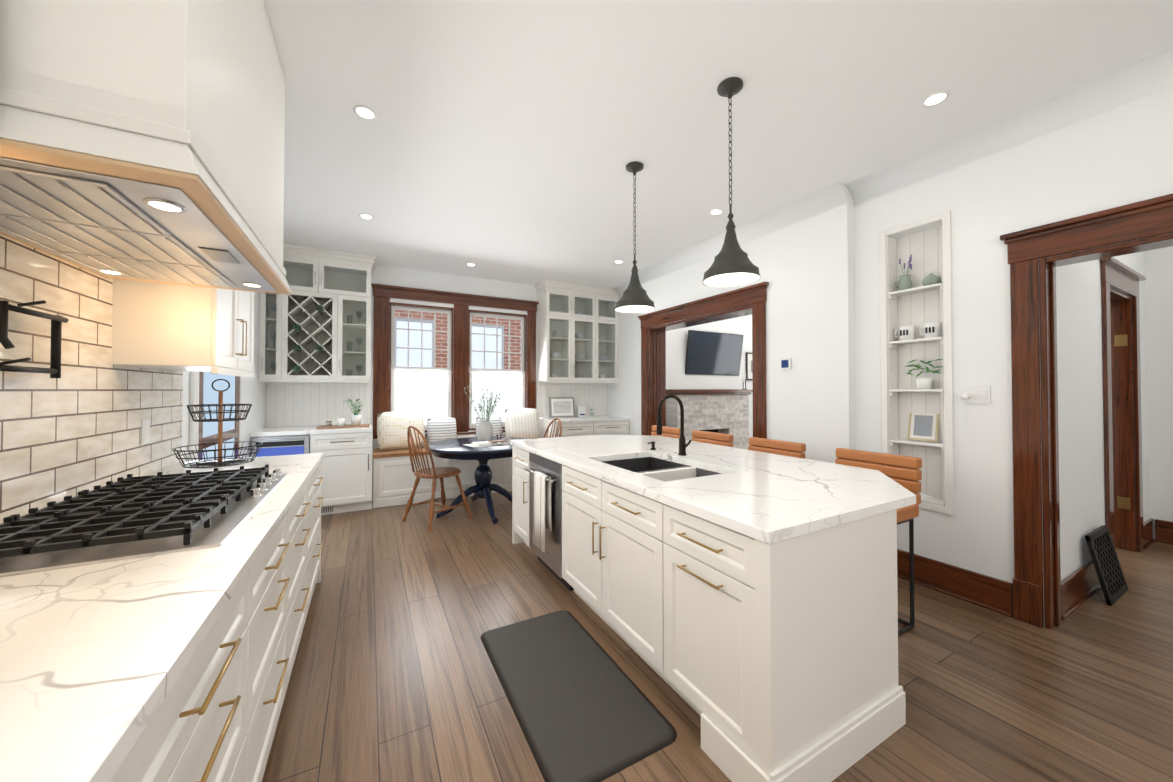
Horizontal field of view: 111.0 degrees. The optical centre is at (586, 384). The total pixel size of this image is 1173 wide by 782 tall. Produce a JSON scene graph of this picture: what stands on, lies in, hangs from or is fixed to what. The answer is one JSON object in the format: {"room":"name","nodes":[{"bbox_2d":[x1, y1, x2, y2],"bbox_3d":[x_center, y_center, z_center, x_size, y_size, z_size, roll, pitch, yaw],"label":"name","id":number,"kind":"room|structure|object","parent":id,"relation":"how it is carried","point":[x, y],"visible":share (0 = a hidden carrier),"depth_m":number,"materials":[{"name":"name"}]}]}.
{"room":"kitchen","nodes":[
{"label":"kitchen","id":0,"kind":"room"},
{"bbox_2d":[181,292,265,461],"bbox_3d":[-1.629,-0.118,0.655,0.150,3.000,9.350,0,-1,-28],"label":"wall","id":1,"kind":"structure","parent":0,"point":[254,393],"depth_m":4.12,"materials":[{"name":"paint tile"},{"name":"grout"}]},
{"bbox_2d":[0,234,182,523],"bbox_3d":[-1.310,-0.084,0.231,0.008,1.079,5.300,0,-1,-28],"label":"tile backsplash","id":2,"kind":"structure","parent":1,"relation":"attached to","point":[74,429],"depth_m":1.59,"materials":[{"name":"white tile"}]},
{"bbox_2d":[0,300,68,377],"bbox_3d":[-1.815,-0.143,1.312,0.126,0.252,0.343,0,-1,-28],"label":"pot filler faucet","id":3,"kind":"object","parent":2,"relation":"attached to","point":[54,370],"visible":1,"depth_m":1.31,"materials":[{"name":"black metal"}]},
{"bbox_2d":[141,419,149,443],"bbox_3d":[-2.329,0.249,2.131,0.008,0.125,0.080,0,-1,-28],"label":"outlet","id":4,"kind":"object","parent":2,"relation":"attached to","point":[145,431],"visible":1,"depth_m":2.12,"materials":[{"name":"white plastic"}]},
{"bbox_2d":[0,0,291,294],"bbox_3d":[-1.541,-1.035,1.389,0.687,1.140,1.334,0,-1,-28],"label":"range hood","id":5,"kind":"object","parent":1,"relation":"attached to","point":[142,140],"visible":1,"depth_m":1.02,"materials":[{"name":"white paint"}]},
{"bbox_2d":[112,279,254,377],"bbox_3d":[-2.190,-0.569,2.285,0.405,1.035,0.760,0,-1,-28],"label":"upper cabinet","id":6,"kind":"object","parent":1,"relation":"attached to","point":[173,327],"visible":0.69,"depth_m":1.97,"materials":[{"name":"white paint"}]},
{"bbox_2d":[189,371,243,460],"bbox_3d":[-2.920,0.307,3.220,0.020,2.220,1.220,0,-1,-28],"label":"window","id":7,"kind":"structure","parent":1,"relation":"in","point":[202,391],"depth_m":3.08,"materials":[{"name":"glass"},{"name":"paint"}]},
{"bbox_2d":[265,264,606,474],"bbox_3d":[0.430,-0.033,6.991,9.500,3.000,0.162,0,-1,-28],"label":"wall","id":8,"kind":"structure","parent":0,"point":[322,402],"depth_m":5.32,"materials":[{"name":"white paint"}]},
{"bbox_2d":[259,243,375,382],"bbox_3d":[-3.088,-0.792,4.699,1.118,1.536,0.560,0,-1,-28],"label":"upper cabinet","id":9,"kind":"object","parent":8,"relation":"attached to","point":[315,325],"visible":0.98,"depth_m":4.73,"materials":[{"name":"white paint"}]},
{"bbox_2d":[371,283,538,438],"bbox_3d":[-1.783,-0.292,5.752,2.285,1.985,0.182,0,-1,-28],"label":"window","id":10,"kind":"structure","parent":8,"relation":"in","point":[430,392],"depth_m":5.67,"materials":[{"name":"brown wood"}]},
{"bbox_2d":[537,284,598,382],"bbox_3d":[-0.286,-0.751,6.333,0.893,1.398,0.350,0,-1,-28],"label":"upper cabinet","id":11,"kind":"object","parent":8,"relation":"attached to","point":[577,333],"depth_m":6.30,"materials":[{"name":"white paint"}]},
{"bbox_2d":[599,292,617,382],"bbox_3d":[0.223,-0.747,6.609,0.473,1.398,0.350,0,-1,-28],"label":"upper cabinet","id":12,"kind":"object","parent":8,"relation":"attached to","point":[608,317],"depth_m":6.63,"materials":[{"name":"white paint"}]},
{"bbox_2d":[666,314,752,445],"bbox_3d":[2.818,-0.026,7.493,4.820,3.000,0.150,0,-1,-28],"label":"wall","id":13,"kind":"structure","parent":0,"point":[677,377],"depth_m":7.04,"materials":[{"name":"white paint"}]},
{"bbox_2d":[685,330,742,375],"bbox_3d":[2.246,-0.535,7.045,1.280,0.737,0.137,0,-1,-28],"label":"wall-mounted tv","id":14,"kind":"object","parent":13,"relation":"attached to","point":[711,353],"visible":0.98,"depth_m":7.00,"materials":[{"name":"black"}]},
{"bbox_2d":[746,352,751,379],"bbox_3d":[3.116,-0.335,7.556,0.360,0.520,0.027,0,-1,-28],"label":"framed picture","id":15,"kind":"object","parent":13,"relation":"attached to","point":[748,365],"visible":0.35,"depth_m":7.49,"materials":[{"name":"black"}]},
{"bbox_2d":[262,491,1172,781],"bbox_3d":[2.583,1.472,2.883,10.000,0.120,9.700,0,-1,-28],"label":"floor","id":16,"kind":"structure","parent":0,"point":[394,677],"depth_m":1.93,"materials":[{"name":"brown wood"}]},
{"bbox_2d":[104,761,119,781],"bbox_3d":[-0.767,0.934,-0.001,0.753,0.880,0.720,0,-1,-28],"label":"base cabinet","id":17,"kind":"object","parent":16,"relation":"on","point":[114,776],"depth_m":0.53,"materials":[{"name":"white paint"}]},
{"bbox_2d":[120,561,255,781],"bbox_3d":[-1.109,0.942,0.632,0.753,0.880,0.720,0,-1,-28],"label":"base cabinet","id":18,"kind":"object","parent":16,"relation":"on","point":[203,729],"depth_m":0.87,"materials":[{"name":"white paint"}]},
{"bbox_2d":[0,453,322,781],"bbox_3d":[-0.974,0.479,0.399,0.763,0.040,5.290,0,-1,-28],"label":"countertop","id":19,"kind":"structure","parent":18,"relation":"on","point":[87,652],"depth_m":0.74,"materials":[{"name":"white stone"}]},
{"bbox_2d":[0,464,287,576],"bbox_3d":[-1.588,0.438,1.512,0.605,0.070,1.110,0,-1,-28],"label":"cooktop","id":20,"kind":"object","parent":19,"relation":"in","point":[130,516],"visible":1,"depth_m":1.26,"materials":[{"name":"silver metal"}]},
{"bbox_2d":[172,379,262,467],"bbox_3d":[-2.217,0.226,2.442,0.407,0.519,0.407,0,-1,-28],"label":"stand","id":21,"kind":"object","parent":19,"relation":"on","point":[220,412],"visible":1,"depth_m":2.43,"materials":[{"name":"black metal"}]},
{"bbox_2d":[256,505,291,781],"bbox_3d":[-1.428,0.950,1.222,0.753,0.880,0.620,0,-1,-28],"label":"base cabinet","id":22,"kind":"object","parent":16,"relation":"on","point":[273,562],"depth_m":1.43,"materials":[{"name":"white paint"}]},
{"bbox_2d":[292,477,311,668],"bbox_3d":[-1.723,0.957,1.767,0.753,0.880,0.620,0,-1,-28],"label":"base cabinet","id":23,"kind":"object","parent":16,"relation":"on","point":[302,507],"depth_m":2.04,"materials":[{"name":"white paint"}]},
{"bbox_2d":[250,424,372,514],"bbox_3d":[-3.057,0.965,4.590,1.091,0.940,0.742,0,-1,-28],"label":"base cabinet","id":24,"kind":"object","parent":16,"relation":"on","point":[346,484],"visible":0.69,"depth_m":4.43,"materials":[{"name":"white paint"}]},
{"bbox_2d":[316,424,368,428],"bbox_3d":[-2.845,0.490,4.736,0.520,0.012,0.300,0,-1,-28],"label":"tray","id":25,"kind":"object","parent":24,"relation":"on","point":[345,426],"visible":0.98,"depth_m":4.63,"materials":[{"name":"brown wood"}]},
{"bbox_2d":[326,418,331,426],"bbox_3d":[-2.963,0.435,4.639,0.060,0.095,0.058,0,-1,-28],"label":"candle jar","id":26,"kind":"object","parent":25,"relation":"on","point":[328,422],"visible":1,"depth_m":4.62,"materials":[{"name":"white"}]},
{"bbox_2d":[337,418,347,425],"bbox_3d":[-2.836,0.440,4.685,0.104,0.085,0.076,0,-1,-28],"label":"cup","id":27,"kind":"object","parent":25,"relation":"on","point":[341,422],"visible":1,"depth_m":4.66,"materials":[{"name":"white ceramic"}]},
{"bbox_2d":[345,398,363,424],"bbox_3d":[-2.770,0.325,4.843,0.283,0.320,0.197,0,-1,-28],"label":"pothos plant","id":28,"kind":"object","parent":25,"relation":"on","point":[355,418],"visible":1,"depth_m":4.80,"materials":[{"name":"green plant"}]},
{"bbox_2d":[308,457,323,609],"bbox_3d":[-2.053,0.965,2.377,0.753,0.880,0.768,0,-1,-28],"label":"base cabinet","id":29,"kind":"object","parent":16,"relation":"on","point":[317,478],"depth_m":2.65,"materials":[{"name":"white paint"}]},
{"bbox_2d":[402,426,471,530],"bbox_3d":[-1.592,0.925,4.245,0.502,1.020,0.576,-1,-1,37],"label":"chair","id":30,"kind":"object","parent":16,"relation":"on","point":[434,473],"visible":1,"depth_m":4.16,"materials":[{"name":"brown wood"}]},
{"bbox_2d":[372,433,511,507],"bbox_3d":[-1.626,1.081,5.449,2.230,0.730,0.588,0,-1,-28],"label":"bench","id":31,"kind":"object","parent":16,"relation":"on","point":[393,478],"visible":0.5,"depth_m":4.92,"materials":[{"name":"white paint"}]},
{"bbox_2d":[377,411,424,449],"bbox_3d":[-2.352,0.580,5.127,0.559,0.475,0.224,1,-1,-36],"label":"pillow","id":32,"kind":"object","parent":31,"relation":"on","point":[392,427],"visible":0.92,"depth_m":5.05,"materials":[{"name":"beige fabric"}]},
{"bbox_2d":[427,418,456,442],"bbox_3d":[-1.941,0.635,5.417,0.380,0.374,0.151,0,-1,-28],"label":"striped pillow","id":33,"kind":"object","parent":31,"relation":"on","point":[439,429],"visible":0.79,"depth_m":5.37,"materials":[{"name":"white fabric"}]},
{"bbox_2d":[476,416,502,436],"bbox_3d":[-1.378,0.639,5.721,0.380,0.374,0.151,0,-1,-28],"label":"striped pillow","id":34,"kind":"object","parent":31,"relation":"on","point":[496,422],"visible":0.5,"depth_m":5.71,"materials":[{"name":"white fabric"}]},
{"bbox_2d":[505,408,538,438],"bbox_3d":[-0.935,0.588,5.870,0.497,0.480,0.246,0,-1,-28],"label":"pillow","id":35,"kind":"object","parent":31,"relation":"on","point":[521,422],"visible":0.9,"depth_m":5.82,"materials":[{"name":"white fabric"}]},
{"bbox_2d":[424,437,527,523],"bbox_3d":[-1.172,1.049,4.576,1.250,0.769,1.250,0,-1,-28],"label":"round table","id":36,"kind":"object","parent":16,"relation":"on","point":[457,449],"visible":0.69,"depth_m":4.37,"materials":[{"name":"blue paint"}]},
{"bbox_2d":[466,385,499,441],"bbox_3d":[-1.207,0.333,4.723,0.446,0.666,0.451,0,-1,-28],"label":"vase","id":37,"kind":"object","parent":36,"relation":"on","point":[484,430],"visible":0.98,"depth_m":4.66,"materials":[{"name":"white ceramic"}]},
{"bbox_2d":[463,440,506,447],"bbox_3d":[-1.113,0.640,4.432,0.400,0.043,0.260,1,-1,-40],"label":"books","id":38,"kind":"object","parent":36,"relation":"on","point":[485,443],"visible":1,"depth_m":4.38,"materials":[{"name":"white paper"}]},
{"bbox_2d":[511,418,561,494],"bbox_3d":[-0.578,0.935,4.996,0.576,1.020,0.502,1,-1,-38],"label":"chair","id":39,"kind":"object","parent":16,"relation":"on","point":[559,424],"visible":0.17,"depth_m":5.16,"materials":[{"name":"brown wood"}]},
{"bbox_2d":[539,419,594,437],"bbox_3d":[-0.336,1.005,6.096,0.640,0.900,0.678,0,-1,-28],"label":"base cabinet","id":40,"kind":"object","parent":16,"relation":"on","point":[594,425],"depth_m":5.84,"materials":[{"name":"white paint"}]},
{"bbox_2d":[543,415,622,422],"bbox_3d":[-0.053,0.537,6.253,1.281,0.040,0.683,0,-1,-28],"label":"countertop","id":41,"kind":"structure","parent":40,"relation":"on","point":[576,419],"depth_m":6.10,"materials":[{"name":"white stone"}]},
{"bbox_2d":[549,397,574,417],"bbox_3d":[-0.383,0.360,6.345,0.420,0.320,0.064,0,-1,-28],"label":"framed sign","id":42,"kind":"object","parent":41,"relation":"on","point":[560,407],"visible":0.96,"depth_m":6.33,"materials":[{"name":"grey"}]},
{"bbox_2d":[578,406,585,416],"bbox_3d":[-0.074,0.437,6.475,0.130,0.169,0.041,0,-1,-28],"label":"frame","id":43,"kind":"object","parent":41,"relation":"on","point":[581,411],"visible":1,"depth_m":6.47,"materials":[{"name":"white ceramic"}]},
{"bbox_2d":[481,610,676,781],"bbox_3d":[-0.114,1.390,1.932,0.550,0.017,1.070,0,-1,-28],"label":"mat","id":44,"kind":"object","parent":16,"relation":"on","point":[584,709],"visible":0.98,"depth_m":1.75,"materials":[{"name":"grey rubber"}]},
{"bbox_2d":[595,419,629,434],"bbox_3d":[0.227,1.009,6.401,0.641,0.900,0.678,0,-1,-28],"label":"base cabinet","id":45,"kind":"object","parent":16,"relation":"on","point":[602,426],"depth_m":6.11,"materials":[{"name":"white paint"}]},
{"bbox_2d":[651,425,679,438],"bbox_3d":[0.685,0.941,4.217,0.463,0.978,0.470,0,-1,-28],"label":"stool","id":46,"kind":"object","parent":16,"relation":"on","point":[672,432],"visible":0.04,"depth_m":4.25,"materials":[{"name":"brown leather"}]},
{"bbox_2d":[666,389,752,449],"bbox_3d":[2.147,0.773,6.663,1.740,1.380,0.648,0,-1,-28],"label":"fireplace","id":47,"kind":"object","parent":16,"relation":"on","point":[725,411],"visible":0.48,"depth_m":6.67,"materials":[{"name":"beige stone"}]},
{"bbox_2d":[743,373,745,388],"bbox_3d":[2.808,-0.056,7.175,0.110,0.290,0.048,0,-1,-28],"label":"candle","id":48,"kind":"object","parent":47,"relation":"on","point":[745,381],"visible":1,"depth_m":7.18,"materials":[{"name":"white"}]},
{"bbox_2d":[510,443,915,781],"bbox_3d":[0.454,0.970,2.715,1.172,0.880,2.665,0,-1,-28],"label":"kitchen island","id":49,"kind":"object","parent":16,"relation":"on","point":[743,603],"depth_m":1.52,"materials":[{"name":"white paint"}]},
{"bbox_2d":[525,452,573,590],"bbox_3d":[-0.293,0.978,2.994,0.170,0.869,0.602,0,-1,-28],"label":"dishwasher","id":50,"kind":"object","parent":49,"relation":"in","point":[550,559],"visible":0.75,"depth_m":2.85,"materials":[{"name":"silver metal"}]},
{"bbox_2d":[533,471,551,552],"bbox_3d":[-0.318,0.899,2.885,0.061,0.526,0.201,0,-1,-28],"label":"towel","id":51,"kind":"object","parent":50,"relation":"hanging from","point":[542,503],"visible":1,"depth_m":2.85,"materials":[{"name":"white fabric"}]},
{"bbox_2d":[510,435,885,538],"bbox_3d":[0.257,0.509,2.631,0.705,0.040,2.675,0,-1,-28],"label":"island countertop","id":52,"kind":"structure","parent":49,"relation":"on","point":[762,505],"depth_m":1.76,"materials":[{"name":"white stone"}]},
{"bbox_2d":[602,455,721,478],"bbox_3d":[0.431,0.633,2.481,0.564,0.236,0.845,0,-1,-28],"label":"sink","id":53,"kind":"object","parent":52,"relation":"in","point":[654,465],"depth_m":2.75,"materials":[{"name":"black metal"}]},
{"bbox_2d":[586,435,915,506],"bbox_3d":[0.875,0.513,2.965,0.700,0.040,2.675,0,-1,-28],"label":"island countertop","id":54,"kind":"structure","parent":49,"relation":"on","point":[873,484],"depth_m":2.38,"materials":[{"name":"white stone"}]},
{"bbox_2d":[648,441,655,449],"bbox_3d":[0.493,0.463,3.051,0.070,0.060,0.040,0,-1,-28],"label":"soap dispenser","id":55,"kind":"object","parent":54,"relation":"on","point":[653,445],"visible":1,"depth_m":3.05,"materials":[{"name":"black metal"}]},
{"bbox_2d":[656,394,690,455],"bbox_3d":[0.604,0.278,2.722,0.251,0.422,0.148,0,-1,-28],"label":"faucet","id":56,"kind":"object","parent":54,"relation":"on","point":[683,445],"visible":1,"depth_m":2.78,"materials":[{"name":"black metal"}]},
{"bbox_2d":[692,430,733,446],"bbox_3d":[0.989,0.933,3.654,0.463,0.978,0.470,0,-1,-28],"label":"stool","id":57,"kind":"object","parent":16,"relation":"on","point":[721,439],"visible":0.15,"depth_m":3.70,"materials":[{"name":"brown leather"}]},
{"bbox_2d":[748,437,805,458],"bbox_3d":[1.308,0.926,3.065,0.463,0.978,0.470,0,-1,-28],"label":"stool","id":58,"kind":"object","parent":16,"relation":"on","point":[788,448],"visible":0.19,"depth_m":3.12,"materials":[{"name":"brown leather"}]},
{"bbox_2d":[835,448,921,636],"bbox_3d":[1.645,0.917,2.441,0.463,0.978,0.470,0,-1,-28],"label":"stool","id":59,"kind":"object","parent":16,"relation":"on","point":[905,471],"visible":0.38,"depth_m":2.37,"materials":[{"name":"brown leather"}]},
{"bbox_2d":[1085,525,1127,605],"bbox_3d":[3.497,1.200,2.709,0.440,0.415,0.107,0,-1,-28],"label":"air vent","id":60,"kind":"object","parent":16,"relation":"on","point":[1108,569],"visible":1,"depth_m":2.69,"materials":[{"name":"black metal"}]},
{"bbox_2d":[264,0,1172,288],"bbox_3d":[2.583,-1.647,2.925,10.000,0.120,9.700,0,-1,-28],"label":"ceiling","id":61,"kind":"structure","parent":0,"point":[504,140],"depth_m":2.31,"materials":[{"name":"white paint"}]},
{"bbox_2d":[353,105,376,119],"bbox_3d":[-1.296,-1.591,2.361,0.124,0.006,0.122,0,-1,-28],"label":"recessed light","id":62,"kind":"object","parent":61,"relation":"in","point":[369,113],"depth_m":2.36,"materials":[{"name":"white"}]},
{"bbox_2d":[359,213,373,218],"bbox_3d":[-2.062,-1.572,3.778,0.124,0.006,0.122,0,-1,-28],"label":"recessed light","id":63,"kind":"object","parent":61,"relation":"in","point":[366,216],"depth_m":3.77,"materials":[{"name":"white plastic"}]},
{"bbox_2d":[615,161,654,312],"bbox_3d":[0.350,-1.065,2.926,0.292,1.044,0.292,0,-1,-28],"label":"pendant light","id":64,"kind":"object","parent":61,"relation":"hanging from","point":[634,298],"visible":1,"depth_m":2.89,"materials":[{"name":"grey metal"}]},
{"bbox_2d":[709,209,722,214],"bbox_3d":[1.185,-1.574,3.680,0.124,0.006,0.122,0,-1,-28],"label":"recessed light","id":65,"kind":"object","parent":61,"relation":"in","point":[715,211],"depth_m":3.67,"materials":[{"name":"white"}]},
{"bbox_2d":[702,77,760,286],"bbox_3d":[0.768,-1.075,2.152,0.292,1.044,0.292,0,-1,-28],"label":"pendant light","id":66,"kind":"object","parent":61,"relation":"hanging from","point":[732,265],"visible":1,"depth_m":2.13,"materials":[{"name":"grey metal"}]},
{"bbox_2d":[612,42,1172,297],"bbox_3d":[2.463,-1.511,2.574,0.380,0.160,8.800,0,-1,-28],"label":"cove","id":67,"kind":"object","parent":61,"relation":"attached to","point":[1141,78],"visible":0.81,"depth_m":2.60,"materials":[{"name":"white paint"}]},
{"bbox_2d":[921,90,949,106],"bbox_3d":[1.947,-1.593,2.251,0.124,0.006,0.122,0,-1,-28],"label":"recessed light","id":68,"kind":"object","parent":61,"relation":"in","point":[935,98],"depth_m":2.24,"materials":[{"name":"white plastic"}]},
{"bbox_2d":[607,188,855,462],"bbox_3d":[1.294,-0.059,5.077,0.400,3.000,4.050,0,-1,-28],"label":"wall","id":69,"kind":"structure","parent":0,"point":[807,270],"depth_m":3.55,"materials":[{"name":"white paint"}]},
{"bbox_2d":[638,282,768,438],"bbox_3d":[1.365,0.238,4.794,0.368,2.400,2.060,0,-1,-28],"label":"door frame","id":70,"kind":"structure","parent":69,"relation":"attached to","point":[653,361],"depth_m":4.67,"materials":[{"name":"brown wood"}]},
{"bbox_2d":[780,357,790,369],"bbox_3d":[1.813,-0.187,3.671,0.022,0.110,0.100,0,-1,-28],"label":"thermostat","id":71,"kind":"object","parent":69,"relation":"attached to","point":[785,363],"visible":0.96,"depth_m":3.66,"materials":[{"name":"white plastic"}]},
{"bbox_2d":[854,90,1172,600],"bbox_3d":[3.473,-0.113,1.027,0.180,3.000,5.150,0,-1,-28],"label":"wall","id":72,"kind":"structure","parent":0,"point":[1121,157],"depth_m":2.60,"materials":[{"name":"white paint"}]},
{"bbox_2d":[888,283,944,505],"bbox_3d":[2.409,0.068,2.922,0.137,1.526,0.322,0,-1,-28],"label":"shelves","id":73,"kind":"object","parent":72,"relation":"attached to","point":[894,295],"visible":0.77,"depth_m":2.89,"materials":[{"name":"white wood"}]},
{"bbox_2d":[895,255,911,290],"bbox_3d":[2.369,-0.825,3.015,0.084,0.260,0.109,0,-1,-28],"label":"lavender","id":74,"kind":"object","parent":73,"relation":"on","point":[905,282],"visible":0.9,"depth_m":2.98,"materials":[{"name":"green ceramic"}]},
{"bbox_2d":[895,325,914,340],"bbox_3d":[2.366,-0.378,3.003,0.092,0.105,0.125,0,-1,-28],"label":"mug","id":75,"kind":"object","parent":73,"relation":"on","point":[907,332],"visible":0.94,"depth_m":2.96,"materials":[{"name":"white ceramic"}]},
{"bbox_2d":[908,412,938,441],"bbox_3d":[2.465,0.303,2.949,0.050,0.219,0.180,0,-1,-28],"label":"framed picture","id":76,"kind":"object","parent":73,"relation":"on","point":[923,427],"visible":1,"depth_m":2.94,"materials":[{"name":"beige wood"}]},
{"bbox_2d":[904,359,942,388],"bbox_3d":[2.421,-0.075,2.904,0.132,0.216,0.252,0,-1,-28],"label":"fern","id":77,"kind":"object","parent":73,"relation":"on","point":[924,383],"visible":1,"depth_m":2.88,"materials":[{"name":"green plant"}]},
{"bbox_2d":[920,493,932,498],"bbox_3d":[2.412,0.799,2.914,0.080,0.024,0.146,0,-1,-28],"label":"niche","id":78,"kind":"object","parent":73,"relation":"on","point":[926,496],"visible":0.46,"depth_m":2.86,"materials":[{"name":"white wood"}]},
{"bbox_2d":[919,322,940,337],"bbox_3d":[2.439,-0.380,2.866,0.092,0.105,0.125,0,-1,-28],"label":"mug","id":79,"kind":"object","parent":73,"relation":"on","point":[933,329],"visible":0.81,"depth_m":2.82,"materials":[{"name":"white ceramic"}]},
{"bbox_2d":[922,273,940,285],"bbox_3d":[2.450,-0.743,2.864,0.100,0.092,0.097,0,-1,-28],"label":"teapot","id":80,"kind":"object","parent":73,"relation":"on","point":[931,279],"visible":0.81,"depth_m":2.83,"materials":[{"name":"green ceramic"}]},
{"bbox_2d":[879,210,953,514],"bbox_3d":[2.410,-0.147,2.925,0.144,2.050,0.430,0,-1,-28],"label":"trim","id":81,"kind":"structure","parent":72,"relation":"attached to","point":[889,357],"depth_m":3.04,"materials":[{"name":"white"}]},
{"bbox_2d":[897,549,1012,616],"bbox_3d":[2.361,1.311,2.827,0.042,0.200,0.888,0,-1,-28],"label":"baseboard","id":82,"kind":"structure","parent":72,"relation":"attached to","point":[991,593],"depth_m":2.65,"materials":[{"name":"brown wood"}]},
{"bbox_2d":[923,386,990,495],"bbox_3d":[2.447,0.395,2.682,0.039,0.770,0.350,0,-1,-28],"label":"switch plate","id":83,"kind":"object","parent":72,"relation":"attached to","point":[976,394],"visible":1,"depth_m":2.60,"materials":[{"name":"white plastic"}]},
{"bbox_2d":[1000,193,1172,628],"bbox_3d":[3.123,0.235,1.648,0.268,2.320,1.985,0,-1,-28],"label":"door frame","id":84,"kind":"structure","parent":72,"relation":"attached to","point":[1034,423],"depth_m":2.35,"materials":[{"name":"brown wood"}]},
{"bbox_2d":[1056,251,1149,580],"bbox_3d":[4.883,-0.077,3.676,4.820,3.000,0.200,0,-1,-28],"label":"wall","id":85,"kind":"structure","parent":0,"point":[1080,403],"depth_m":2.75,"materials":[{"name":"white paint"}]},
{"bbox_2d":[1061,560,1100,618],"bbox_3d":[3.335,1.310,2.686,1.115,0.200,0.032,0,-1,-28],"label":"baseboard","id":86,"kind":"structure","parent":85,"relation":"attached to","point":[1080,586],"depth_m":2.58,"materials":[{"name":"brown wood"}]},
{"bbox_2d":[1100,257,1145,551],"bbox_3d":[4.266,0.243,3.308,1.150,2.350,0.256,0,-1,-28],"label":"door frame","id":87,"kind":"structure","parent":85,"relation":"attached to","point":[1122,425],"depth_m":3.44,"materials":[{"name":"brown wood"}]},
{"bbox_2d":[1143,518,1160,549],"bbox_3d":[4.961,1.321,3.565,0.381,0.200,0.032,0,-1,-28],"label":"baseboard","id":88,"kind":"structure","parent":85,"relation":"attached to","point":[1148,526],"depth_m":3.58,"materials":[{"name":"brown wood"}]},
{"bbox_2d":[1145,246,1172,538],"bbox_3d":[6.208,-0.101,1.929,0.150,3.000,4.135,0,-1,-28],"label":"wall","id":89,"kind":"structure","parent":0,"point":[1159,299],"depth_m":3.65,"materials":[{"name":"white paint"}]},
{"bbox_2d":[1157,519,1172,544],"bbox_3d":[5.961,1.303,2.173,0.034,0.200,3.433,0,-1,-28],"label":"baseboard","id":90,"kind":"structure","parent":89,"relation":"attached to","point":[1164,528],"depth_m":3.61,"materials":[{"name":"brown wood"}]}
]}

